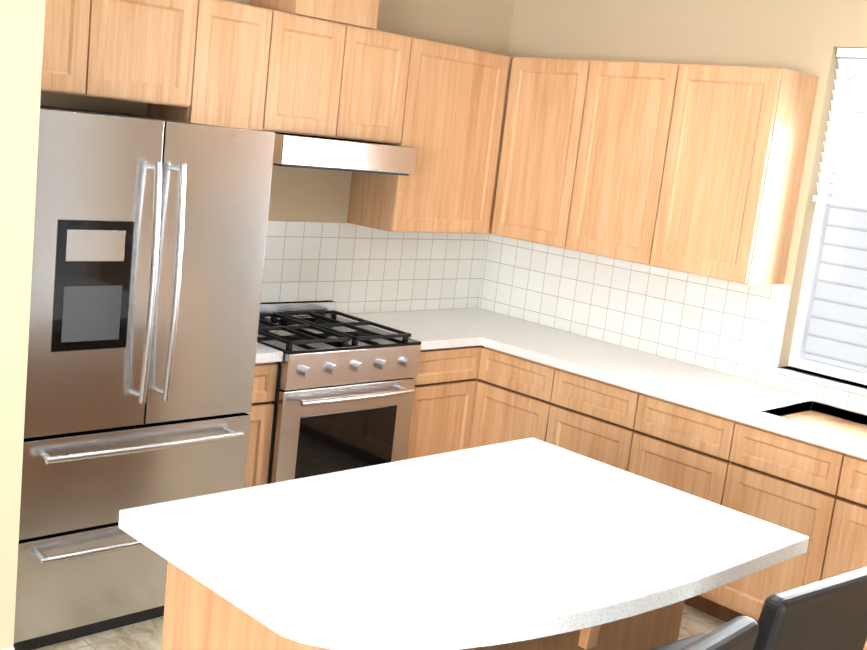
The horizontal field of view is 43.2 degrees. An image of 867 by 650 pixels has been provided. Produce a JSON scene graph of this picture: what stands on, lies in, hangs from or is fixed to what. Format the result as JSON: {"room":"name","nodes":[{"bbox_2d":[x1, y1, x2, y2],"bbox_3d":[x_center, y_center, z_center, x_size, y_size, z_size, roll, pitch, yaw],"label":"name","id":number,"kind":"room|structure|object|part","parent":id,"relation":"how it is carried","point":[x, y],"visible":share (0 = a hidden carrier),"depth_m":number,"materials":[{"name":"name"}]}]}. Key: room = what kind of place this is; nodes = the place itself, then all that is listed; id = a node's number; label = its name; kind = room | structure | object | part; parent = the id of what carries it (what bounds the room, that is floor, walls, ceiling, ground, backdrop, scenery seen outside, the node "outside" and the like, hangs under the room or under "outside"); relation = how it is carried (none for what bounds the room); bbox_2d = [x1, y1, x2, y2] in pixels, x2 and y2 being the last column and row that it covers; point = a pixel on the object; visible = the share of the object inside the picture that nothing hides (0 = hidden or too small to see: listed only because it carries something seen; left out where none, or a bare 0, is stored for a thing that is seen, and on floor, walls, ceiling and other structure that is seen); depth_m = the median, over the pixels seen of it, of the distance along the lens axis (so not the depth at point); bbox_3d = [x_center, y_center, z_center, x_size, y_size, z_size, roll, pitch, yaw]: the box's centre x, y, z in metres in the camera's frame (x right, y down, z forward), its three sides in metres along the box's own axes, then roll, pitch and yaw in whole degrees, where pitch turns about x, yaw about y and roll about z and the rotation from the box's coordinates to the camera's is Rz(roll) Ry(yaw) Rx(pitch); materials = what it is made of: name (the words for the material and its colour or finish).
{"room":"kitchen","nodes":[
{"label":"kitchen","id":0,"kind":"room"},
{"bbox_2d":[0,0,51,649],"bbox_3d":[-1.582,-0.314,3.557,0.140,2.740,0.960,-3,14,-45],"label":"wall","id":1,"kind":"structure","parent":0,"point":[21,21],"depth_m":3.24,"materials":[{"name":"beige paint"}]},
{"bbox_2d":[48,0,513,222],"bbox_3d":[-0.896,-0.495,5.031,3.200,2.740,0.160,-3,14,-45],"label":"wall","id":2,"kind":"structure","parent":0,"point":[302,194],"depth_m":5.33,"materials":[{"name":"beige paint"}]},
{"bbox_2d":[41,0,204,111],"bbox_3d":[-1.352,-1.074,4.048,0.880,0.430,0.330,-3,14,-45],"label":"upper cabinet","id":3,"kind":"object","parent":2,"relation":"attached to","point":[144,51],"depth_m":4.05,"materials":[{"name":"brown wood"}]},
{"bbox_2d":[147,0,288,131],"bbox_3d":[-0.919,-0.871,4.541,0.411,0.900,0.330,-3,14,-45],"label":"upper cabinet","id":4,"kind":"object","parent":2,"relation":"attached to","point":[241,78],"depth_m":4.41,"materials":[{"name":"brown wood"}]},
{"bbox_2d":[257,0,378,23],"bbox_3d":[-0.505,-1.526,4.765,0.450,0.395,0.330,-3,14,-45],"label":"upper cabinet","id":5,"kind":"object","parent":2,"relation":"attached to","point":[363,11],"depth_m":4.69,"materials":[{"name":"brown wood"}]},
{"bbox_2d":[281,8,400,143],"bbox_3d":[-0.516,-1.094,4.881,0.780,0.490,0.330,-3,14,-45],"label":"upper cabinet","id":6,"kind":"object","parent":2,"relation":"attached to","point":[341,75],"depth_m":4.76,"materials":[{"name":"brown wood"}]},
{"bbox_2d":[268,131,417,175],"bbox_3d":[-0.506,-0.773,4.890,0.760,0.130,0.460,-3,14,-45],"label":"range hood","id":7,"kind":"object","parent":6,"relation":"attached to","point":[311,152],"visible":0.79,"depth_m":4.70,"materials":[{"name":"silver metal"}]},
{"bbox_2d":[260,221,487,313],"bbox_3d":[-0.491,-0.275,5.376,2.130,0.455,0.010,-3,14,-45],"label":"backsplash","id":8,"kind":"structure","parent":2,"relation":"attached to","point":[362,269],"depth_m":5.54,"materials":[{"name":"tile"}]},
{"bbox_2d":[347,35,520,235],"bbox_3d":[-0.010,-0.917,5.394,0.770,0.900,0.394,-3,14,-45],"label":"upper cabinet","id":9,"kind":"object","parent":2,"relation":"attached to","point":[456,105],"depth_m":5.31,"materials":[{"name":"brown wood"}]},
{"bbox_2d":[34,604,726,649],"bbox_3d":[1.310,1.576,2.648,3.580,0.004,7.030,-3,14,-45],"label":"floor","id":10,"kind":"structure","parent":0,"point":[145,635],"depth_m":3.85,"materials":[{"name":"beige wood"}]},
{"bbox_2d":[13,105,274,649],"bbox_3d":[-1.260,0.129,4.006,0.880,1.790,0.984,-3,14,-45],"label":"fridge","id":11,"kind":"object","parent":10,"relation":"on","point":[92,242],"depth_m":3.65,"materials":[{"name":"grey metal"}]},
{"bbox_3d":[-0.935,0.113,3.675,0.741,1.312,0.081,-3,14,-45],"label":"fridge handle","id":12,"kind":"part","parent":11,"relation":"part of","materials":[{"name":"silver metal"}]},
{"bbox_2d":[245,364,277,487],"bbox_3d":[-1.006,0.515,4.648,0.310,0.870,0.620,-3,14,-45],"label":"base cabinet","id":13,"kind":"object","parent":10,"relation":"on","point":[265,375],"depth_m":4.48,"materials":[{"name":"brown wood"}]},
{"bbox_2d":[255,343,282,363],"bbox_3d":[-0.946,0.070,4.561,0.310,0.040,0.645,-3,14,-45],"label":"countertop","id":14,"kind":"structure","parent":13,"relation":"on","point":[264,354],"depth_m":4.42,"materials":[{"name":"white stone"}]},
{"bbox_2d":[257,300,420,483],"bbox_3d":[-0.577,0.448,4.971,0.746,0.985,0.725,-3,14,-45],"label":"range","id":15,"kind":"object","parent":10,"relation":"on","point":[325,349],"depth_m":4.74,"materials":[{"name":"grey metal"}]},
{"bbox_3d":[-0.357,0.572,4.756,0.627,0.565,0.072,-3,14,-45],"label":"kitchen range handle","id":16,"kind":"part","parent":15,"relation":"part of","materials":[{"name":"silver metal"}]},
{"bbox_2d":[161,565,683,649],"bbox_3d":[0.065,0.960,2.832,1.302,0.868,0.820,-3,14,-45],"label":"kitchen island","id":17,"kind":"object","parent":10,"relation":"on","point":[194,619],"depth_m":2.53,"materials":[{"name":"brown wood"}]},
{"bbox_2d":[118,437,808,649],"bbox_3d":[0.132,0.517,2.724,1.480,0.046,0.976,-3,14,-45],"label":"island countertop","id":18,"kind":"structure","parent":17,"relation":"on","point":[531,543],"depth_m":2.55,"materials":[{"name":"white stone"}]},
{"bbox_2d":[407,344,484,458],"bbox_3d":[-0.164,0.473,5.434,0.473,0.870,0.684,-3,14,-45],"label":"base cabinet","id":19,"kind":"object","parent":10,"relation":"on","point":[448,380],"depth_m":5.23,"materials":[{"name":"brown wood"}]},
{"bbox_2d":[473,344,564,447],"bbox_3d":[0.564,0.559,5.419,0.665,0.870,0.550,-3,14,-45],"label":"base cabinet","id":20,"kind":"object","parent":10,"relation":"on","point":[519,397],"depth_m":5.18,"materials":[{"name":"brown wood"}]},
{"bbox_2d":[337,312,480,347],"bbox_3d":[-0.143,0.022,5.353,0.428,0.040,0.645,-3,14,-45],"label":"countertop","id":21,"kind":"structure","parent":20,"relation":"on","point":[431,335],"depth_m":5.31,"materials":[{"name":"white stone"}]},
{"bbox_2d":[557,372,652,475],"bbox_3d":[0.889,0.648,5.126,0.620,0.870,0.588,-3,14,-45],"label":"base cabinet","id":22,"kind":"object","parent":10,"relation":"on","point":[604,423],"depth_m":4.82,"materials":[{"name":"brown wood"}]},
{"bbox_2d":[641,396,736,612],"bbox_3d":[1.189,0.735,4.827,0.620,0.870,0.523,-3,14,-45],"label":"base cabinet","id":23,"kind":"object","parent":10,"relation":"on","point":[687,450],"depth_m":4.52,"materials":[{"name":"brown wood"}]},
{"bbox_2d":[705,408,866,649],"bbox_3d":[1.667,0.873,4.351,0.620,0.870,0.969,-3,14,-45],"label":"base cabinet","id":24,"kind":"object","parent":10,"relation":"on","point":[796,462],"depth_m":4.21,"materials":[{"name":"brown wood"}]},
{"bbox_2d":[405,308,866,459],"bbox_3d":[1.620,0.401,4.353,0.645,0.040,4.622,-3,14,-45],"label":"countertop","id":25,"kind":"structure","parent":24,"relation":"on","point":[756,404],"depth_m":4.83,"materials":[{"name":"white stone"}]},
{"bbox_3d":[0.234,1.230,2.293,0.551,0.559,0.551,-3,14,-45],"label":"stool","id":26,"kind":"object","parent":10,"relation":"on","visible":0},
{"bbox_2d":[679,616,758,649],"bbox_3d":[0.312,0.754,2.188,0.472,0.423,0.430,15,13,40],"label":"seat","id":27,"kind":"object","parent":26,"relation":"on","point":[739,633],"visible":1,"depth_m":2.09,"materials":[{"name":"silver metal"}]},
{"bbox_3d":[0.647,1.204,2.714,0.550,0.559,0.550,-3,14,-45],"label":"stool","id":28,"kind":"object","parent":10,"relation":"on","visible":0},
{"bbox_2d":[649,567,866,649],"bbox_3d":[0.721,0.728,2.605,0.430,0.423,0.472,-2,13,-39],"label":"seat","id":29,"kind":"object","parent":28,"relation":"on","point":[830,613],"visible":0.79,"depth_m":2.38,"materials":[{"name":"black leather"}]},
{"bbox_2d":[508,0,866,388],"bbox_3d":[-0.217,-0.715,6.718,0.150,2.740,11.200,-3,14,-45],"label":"wall","id":30,"kind":"structure","parent":0,"point":[810,37],"depth_m":4.98,"materials":[{"name":"beige paint"}]},
{"bbox_2d":[501,57,600,250],"bbox_3d":[0.654,-0.857,5.481,0.330,0.900,0.553,-3,14,-45],"label":"upper cabinet","id":31,"kind":"object","parent":30,"relation":"attached to","point":[553,118],"depth_m":5.34,"materials":[{"name":"brown wood"}]},
{"bbox_2d":[577,60,692,267],"bbox_3d":[0.974,-0.764,5.162,0.330,0.900,0.615,-3,14,-45],"label":"upper cabinet","id":32,"kind":"object","parent":30,"relation":"attached to","point":[639,110],"depth_m":5.00,"materials":[{"name":"brown wood"}]},
{"bbox_2d":[476,234,866,410],"bbox_3d":[1.873,0.144,4.533,0.008,0.455,4.624,-3,14,-45],"label":"backsplash","id":33,"kind":"structure","parent":30,"relation":"attached to","point":[730,328],"depth_m":5.34,"materials":[{"name":"tile"}]},
{"bbox_2d":[661,64,818,284],"bbox_3d":[1.293,-0.671,4.843,0.330,0.900,0.553,-3,14,-45],"label":"upper cabinet","id":34,"kind":"object","parent":30,"relation":"attached to","point":[695,169],"depth_m":4.67,"materials":[{"name":"brown wood"}]},
{"bbox_2d":[775,58,866,395],"bbox_3d":[2.091,-0.362,4.365,0.165,1.422,1.260,-3,14,-45],"label":"kitchen window","id":35,"kind":"structure","parent":30,"relation":"in","point":[797,359],"depth_m":4.82,"materials":[{"name":"white paint"}]},
{"bbox_2d":[812,48,866,207],"bbox_3d":[2.129,-0.736,4.294,0.050,0.653,1.240,-3,14,-45],"label":"window blind","id":36,"kind":"object","parent":35,"relation":"attached to","point":[858,58],"visible":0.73,"depth_m":4.66,"materials":[{"name":"white paint"}]},
{"label":"outside","id":37,"kind":"structure","parent":0,"visible":0},
{"bbox_2d":[804,69,866,372],"bbox_3d":[4.624,-1.495,6.286,0.100,6.500,12.000,-3,14,-45],"label":"house","id":38,"kind":"structure","parent":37,"point":[852,258],"depth_m":7.96,"materials":[{"name":"white"}]}
]}

